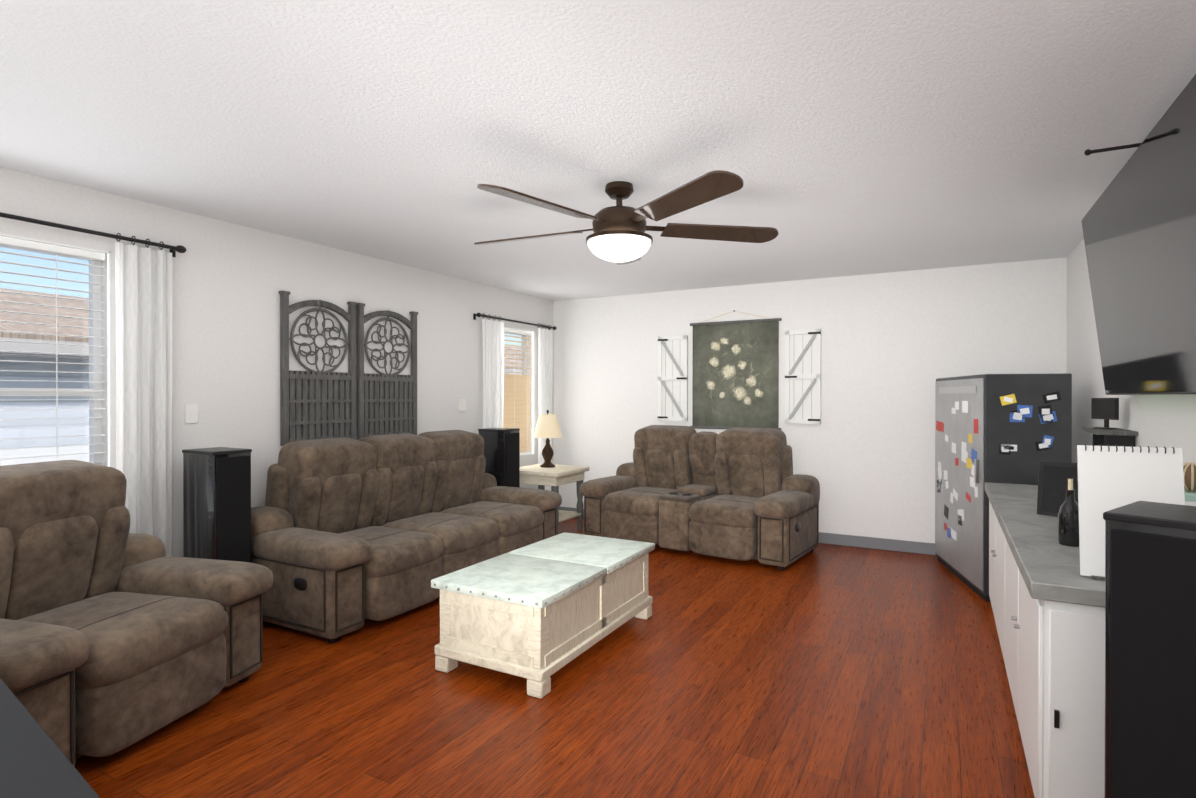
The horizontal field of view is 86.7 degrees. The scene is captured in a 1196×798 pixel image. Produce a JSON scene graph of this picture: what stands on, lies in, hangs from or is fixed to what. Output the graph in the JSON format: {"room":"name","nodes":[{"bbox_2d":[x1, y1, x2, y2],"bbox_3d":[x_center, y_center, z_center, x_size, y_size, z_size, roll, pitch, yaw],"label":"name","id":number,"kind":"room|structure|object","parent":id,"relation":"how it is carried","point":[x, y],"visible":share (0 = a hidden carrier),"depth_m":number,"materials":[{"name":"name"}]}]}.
{"room":"living room","nodes":[
{"label":"living room","id":0,"kind":"room"},
{"bbox_2d":[0,167,552,556],"bbox_3d":[-2.252,0.116,4.212,0.150,2.440,6.990,0,0,29],"label":"wall","id":1,"kind":"structure","parent":0,"point":[230,281],"depth_m":4.12,"materials":[{"name":"paint"}]},
{"bbox_2d":[0,232,111,466],"bbox_3d":[-3.043,-0.032,2.763,0.148,1.510,1.530,0,0,29],"label":"window","id":2,"kind":"structure","parent":1,"relation":"in","point":[102,431],"depth_m":3.40,"materials":[{"name":"glass"}]},
{"bbox_2d":[0,235,104,462],"bbox_3d":[-3.017,-0.032,2.749,0.050,1.490,1.500,0,0,29],"label":"window blind","id":3,"kind":"object","parent":2,"relation":"attached to","point":[46,248],"visible":0.65,"depth_m":3.20,"materials":[{"name":"white plastic"}]},
{"bbox_2d":[0,212,185,256],"bbox_3d":[-2.937,-0.848,2.707,0.086,0.062,2.220,0,0,29],"label":"curtain rod","id":4,"kind":"object","parent":1,"relation":"attached to","point":[178,248],"visible":1,"depth_m":3.26,"materials":[{"name":"black metal"}]},
{"bbox_2d":[115,233,171,556],"bbox_3d":[-2.492,0.212,3.483,0.070,2.194,0.280,0,0,29],"label":"curtain","id":5,"kind":"object","parent":4,"relation":"hanging from","point":[143,283],"visible":0.69,"depth_m":3.48,"materials":[{"name":"white fabric"}]},
{"bbox_2d":[185,404,197,423],"bbox_3d":[-2.409,0.088,3.756,0.010,0.115,0.075,0,0,29],"label":"light switch","id":6,"kind":"object","parent":1,"relation":"attached to","point":[191,413],"visible":1,"depth_m":3.75,"materials":[{"name":"white plastic"}]},
{"bbox_2d":[279,291,417,445],"bbox_3d":[-1.826,-0.207,4.787,0.044,1.040,1.242,0,0,29],"label":"wall panel","id":7,"kind":"object","parent":1,"relation":"attached to","point":[355,318],"visible":0.94,"depth_m":4.71,"materials":[{"name":"grey wood"}]},
{"bbox_2d":[459,399,465,410],"bbox_3d":[-1.253,0.058,5.860,0.020,0.110,0.090,0,0,29],"label":"light switch","id":8,"kind":"object","parent":1,"relation":"attached to","point":[462,404],"visible":0.98,"depth_m":5.84,"materials":[{"name":"white plastic"}]},
{"bbox_2d":[473,313,556,329],"bbox_3d":[-0.826,-0.786,6.568,0.086,0.062,1.380,0,0,29],"label":"curtain rod","id":9,"kind":"object","parent":1,"relation":"attached to","point":[499,318],"visible":1,"depth_m":6.40,"materials":[{"name":"black metal"}]},
{"bbox_2d":[482,313,503,427],"bbox_3d":[-1.021,0.239,6.172,0.070,2.114,0.330,0,0,29],"label":"curtain","id":10,"kind":"object","parent":9,"relation":"hanging from","point":[493,367],"visible":0.54,"depth_m":6.17,"materials":[{"name":"white fabric"}]},
{"bbox_2d":[537,323,552,490],"bbox_3d":[-0.582,0.236,6.975,0.070,2.114,0.280,0,0,29],"label":"curtain","id":11,"kind":"object","parent":9,"relation":"hanging from","point":[545,351],"visible":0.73,"depth_m":6.92,"materials":[{"name":"white fabric"}]},
{"bbox_2d":[504,327,533,455],"bbox_3d":[-0.918,-0.066,6.650,0.148,1.340,0.650,0,0,29],"label":"window","id":12,"kind":"structure","parent":1,"relation":"in","point":[530,358],"depth_m":6.90,"materials":[{"name":"white plastic"}]},
{"bbox_2d":[503,328,531,454],"bbox_3d":[-0.892,-0.066,6.636,0.050,1.320,0.620,0,0,29],"label":"window blind","id":13,"kind":"object","parent":12,"relation":"attached to","point":[516,407],"visible":0.54,"depth_m":6.72,"materials":[{"name":"white"}]},
{"bbox_2d":[74,517,1034,797],"bbox_3d":[-0.098,1.391,3.040,5.060,0.100,7.290,0,0,29],"label":"floor","id":14,"kind":"structure","parent":0,"point":[828,671],"depth_m":2.74,"materials":[{"name":"brown wood"}]},
{"bbox_2d":[0,678,99,797],"bbox_3d":[-1.525,0.976,0.952,2.050,0.750,0.950,0,0,37],"label":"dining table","id":15,"kind":"object","parent":14,"relation":"on","point":[35,762],"visible":1,"depth_m":1.05,"materials":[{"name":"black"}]},
{"bbox_2d":[0,460,272,765],"bbox_3d":[-2.169,0.809,2.634,1.013,1.068,1.164,0,0,14],"label":"recliner chair","id":16,"kind":"object","parent":14,"relation":"on","point":[116,636],"visible":0.96,"depth_m":2.57,"materials":[{"name":"fabric"}]},
{"bbox_2d":[182,447,251,562],"bbox_3d":[-2.179,0.813,3.628,0.340,1.050,0.260,0,0,29],"label":"tower speaker","id":17,"kind":"object","parent":14,"relation":"on","point":[216,503],"visible":0.56,"depth_m":3.54},
{"bbox_2d":[251,430,561,642],"bbox_3d":[-1.296,0.800,4.622,1.063,1.068,2.319,0,0,29],"label":"sofa","id":18,"kind":"object","parent":14,"relation":"on","point":[348,535],"visible":0.96,"depth_m":4.06,"materials":[{"name":"fabric"}]},
{"bbox_2d":[478,428,519,487],"bbox_3d":[-0.925,0.802,5.923,0.340,1.050,0.280,0,0,29],"label":"tower speaker","id":19,"kind":"object","parent":14,"relation":"on","point":[501,454],"visible":0.56,"depth_m":5.81},
{"bbox_2d":[431,532,654,698],"bbox_3d":[-0.237,1.114,3.514,0.670,0.450,1.260,0,0,29],"label":"coffee table","id":20,"kind":"object","parent":14,"relation":"on","point":[537,615],"visible":1,"depth_m":3.10,"materials":[{"name":"white wood"}]},
{"bbox_2d":[520,463,589,534],"bbox_3d":[-0.502,1.007,6.342,0.620,0.638,0.620,0,0,29],"label":"end table","id":21,"kind":"object","parent":14,"relation":"on","point":[555,477],"visible":0.44,"depth_m":6.17,"materials":[{"name":"white wood"}]},
{"bbox_2d":[533,410,561,467],"bbox_3d":[-0.508,0.398,6.411,0.300,0.578,0.300,0,0,29],"label":"table lamp","id":22,"kind":"object","parent":21,"relation":"on","point":[547,426],"visible":1,"depth_m":6.33,"materials":[{"name":"beige fabric"}]},
{"bbox_2d":[580,425,819,569],"bbox_3d":[0.897,0.794,5.770,2.014,1.068,0.983,0,0,36],"label":"sofa","id":23,"kind":"object","parent":14,"relation":"on","point":[741,494],"visible":1,"depth_m":5.52,"materials":[{"name":"fabric"}]},
{"bbox_2d":[935,373,1071,601],"bbox_3d":[2.895,0.584,4.644,0.528,1.500,1.103,0,0,13],"label":"refrigerator","id":24,"kind":"object","parent":14,"relation":"on","point":[1006,428],"visible":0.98,"depth_m":4.18,"materials":[{"name":"black metal"}]},
{"bbox_2d":[985,482,1104,797],"bbox_3d":[2.155,0.942,2.849,0.595,0.800,2.500,0,0,29],"label":"base cabinet","id":25,"kind":"object","parent":14,"relation":"on","point":[1047,599],"visible":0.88,"depth_m":1.91,"materials":[{"name":"white paint"}]},
{"bbox_2d":[1037,461,1077,516],"bbox_3d":[2.138,0.415,2.901,0.211,0.251,0.139,0,0,29],"label":"photo frame","id":26,"kind":"object","parent":25,"relation":"on","point":[1053,477],"visible":0.44,"depth_m":2.92,"materials":[{"name":"black"}]},
{"bbox_2d":[1058,479,1078,546],"bbox_3d":[1.764,0.421,2.365,0.074,0.245,0.074,0,0,29],"label":"bottle","id":27,"kind":"object","parent":25,"relation":"on","point":[1068,524],"visible":0.9,"depth_m":2.35,"materials":[{"name":"black glass"}]},
{"bbox_2d":[1077,444,1184,580],"bbox_3d":[1.636,0.344,1.965,0.250,0.404,0.219,0,0,29],"label":"pad","id":28,"kind":"object","parent":25,"relation":"on","point":[1112,477],"visible":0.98,"depth_m":1.94,"materials":[{"name":"white paper"}]},
{"bbox_2d":[1184,491,1195,501],"bbox_3d":[1.940,0.422,2.041,0.190,0.245,0.190,0,0,29],"label":"lantern box","id":29,"kind":"object","parent":25,"relation":"on","point":[1190,496],"depth_m":1.98,"materials":[{"name":"green paint"}]},
{"bbox_2d":[1183,462,1195,491],"bbox_3d":[1.922,0.253,2.050,0.104,0.098,0.101,0,0,29],"label":"ball","id":30,"kind":"object","parent":29,"relation":"on","point":[1189,470],"visible":0.56,"depth_m":2.03,"materials":[{"name":"brown"}]},
{"bbox_2d":[1103,501,1195,797],"bbox_3d":[1.426,0.809,1.437,0.320,1.080,0.420,0,0,-36],"label":"speaker","id":31,"kind":"object","parent":14,"relation":"on","point":[1150,659],"visible":1,"depth_m":1.43},
{"bbox_2d":[0,0,1195,300],"bbox_3d":[-0.098,-1.149,3.028,5.060,0.100,7.290,0,0,29],"label":"ceiling","id":32,"kind":"structure","parent":0,"point":[840,138],"depth_m":2.48,"materials":[{"name":"white paint"}]},
{"bbox_2d":[474,170,778,264],"bbox_3d":[0.051,-0.904,3.274,1.640,0.389,1.678,0,0,29],"label":"ceiling fan","id":33,"kind":"object","parent":32,"relation":"hanging from","point":[618,236],"visible":1,"depth_m":3.14,"materials":[{"name":"brown wood"}]},
{"bbox_2d":[553,257,1066,542],"bbox_3d":[1.615,0.106,6.166,5.060,2.440,0.150,0,0,29],"label":"wall","id":34,"kind":"structure","parent":0,"point":[895,346],"depth_m":5.70,"materials":[{"name":"paint"}]},
{"bbox_2d":[658,335,687,420],"bbox_3d":[0.768,-0.210,6.512,0.320,0.870,0.038,0,0,29],"label":"artwork","id":35,"kind":"object","parent":34,"relation":"attached to","point":[672,378],"visible":0.98,"depth_m":6.51,"materials":[{"name":"white wood"}]},
{"bbox_2d":[690,310,781,429],"bbox_3d":[1.334,-0.285,6.214,0.910,1.169,0.028,0,0,29],"label":"artwork","id":36,"kind":"object","parent":34,"relation":"attached to","point":[735,381],"visible":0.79,"depth_m":6.21,"materials":[{"name":"green fabric"}]},
{"bbox_2d":[558,506,935,554],"bbox_3d":[1.579,1.277,6.097,4.710,0.100,0.015,0,0,29],"label":"baseboard","id":37,"kind":"structure","parent":34,"relation":"attached to","point":[882,543],"depth_m":5.60,"materials":[{"name":"grey wood"}]},
{"bbox_2d":[785,329,820,423],"bbox_3d":[1.904,-0.207,5.891,0.320,0.870,0.038,0,0,29],"label":"artwork","id":38,"kind":"object","parent":34,"relation":"attached to","point":[802,376],"visible":0.92,"depth_m":5.89,"materials":[{"name":"white wood"}]},
{"bbox_2d":[1067,239,1195,505],"bbox_3d":[2.056,0.127,1.856,0.150,2.440,6.990,0,0,29],"label":"wall","id":39,"kind":"structure","parent":0,"point":[1162,420],"depth_m":4.04,"materials":[{"name":"paint"}]},
{"bbox_2d":[1082,427,1137,446],"bbox_3d":[2.689,0.210,3.340,0.160,0.100,0.420,0,0,29],"label":"shelf","id":40,"kind":"object","parent":39,"relation":"attached to","point":[1114,437],"visible":0.76,"depth_m":3.20,"materials":[{"name":"brown wood"}]},
{"bbox_2d":[1091,398,1118,428],"bbox_3d":[2.696,0.076,3.370,0.050,0.166,0.170,0,0,-1],"label":"monitor","id":41,"kind":"object","parent":40,"relation":"on","point":[1106,409],"visible":1,"depth_m":3.36,"materials":[{"name":"black plastic"}]},
{"bbox_2d":[1081,74,1195,394],"bbox_3d":[2.085,-0.504,2.436,0.356,0.973,2.040,0,0,29],"label":"tv","id":42,"kind":"object","parent":39,"relation":"attached to","point":[1138,221],"visible":1,"depth_m":2.39,"materials":[{"name":"black"}]},
{"label":"outside","id":43,"kind":"structure","parent":0,"visible":0},
{"bbox_2d":[0,288,520,465],"bbox_3d":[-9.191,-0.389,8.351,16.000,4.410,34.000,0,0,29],"label":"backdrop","id":44,"kind":"structure","parent":43,"point":[50,432],"depth_m":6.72,"materials":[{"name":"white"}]}
]}

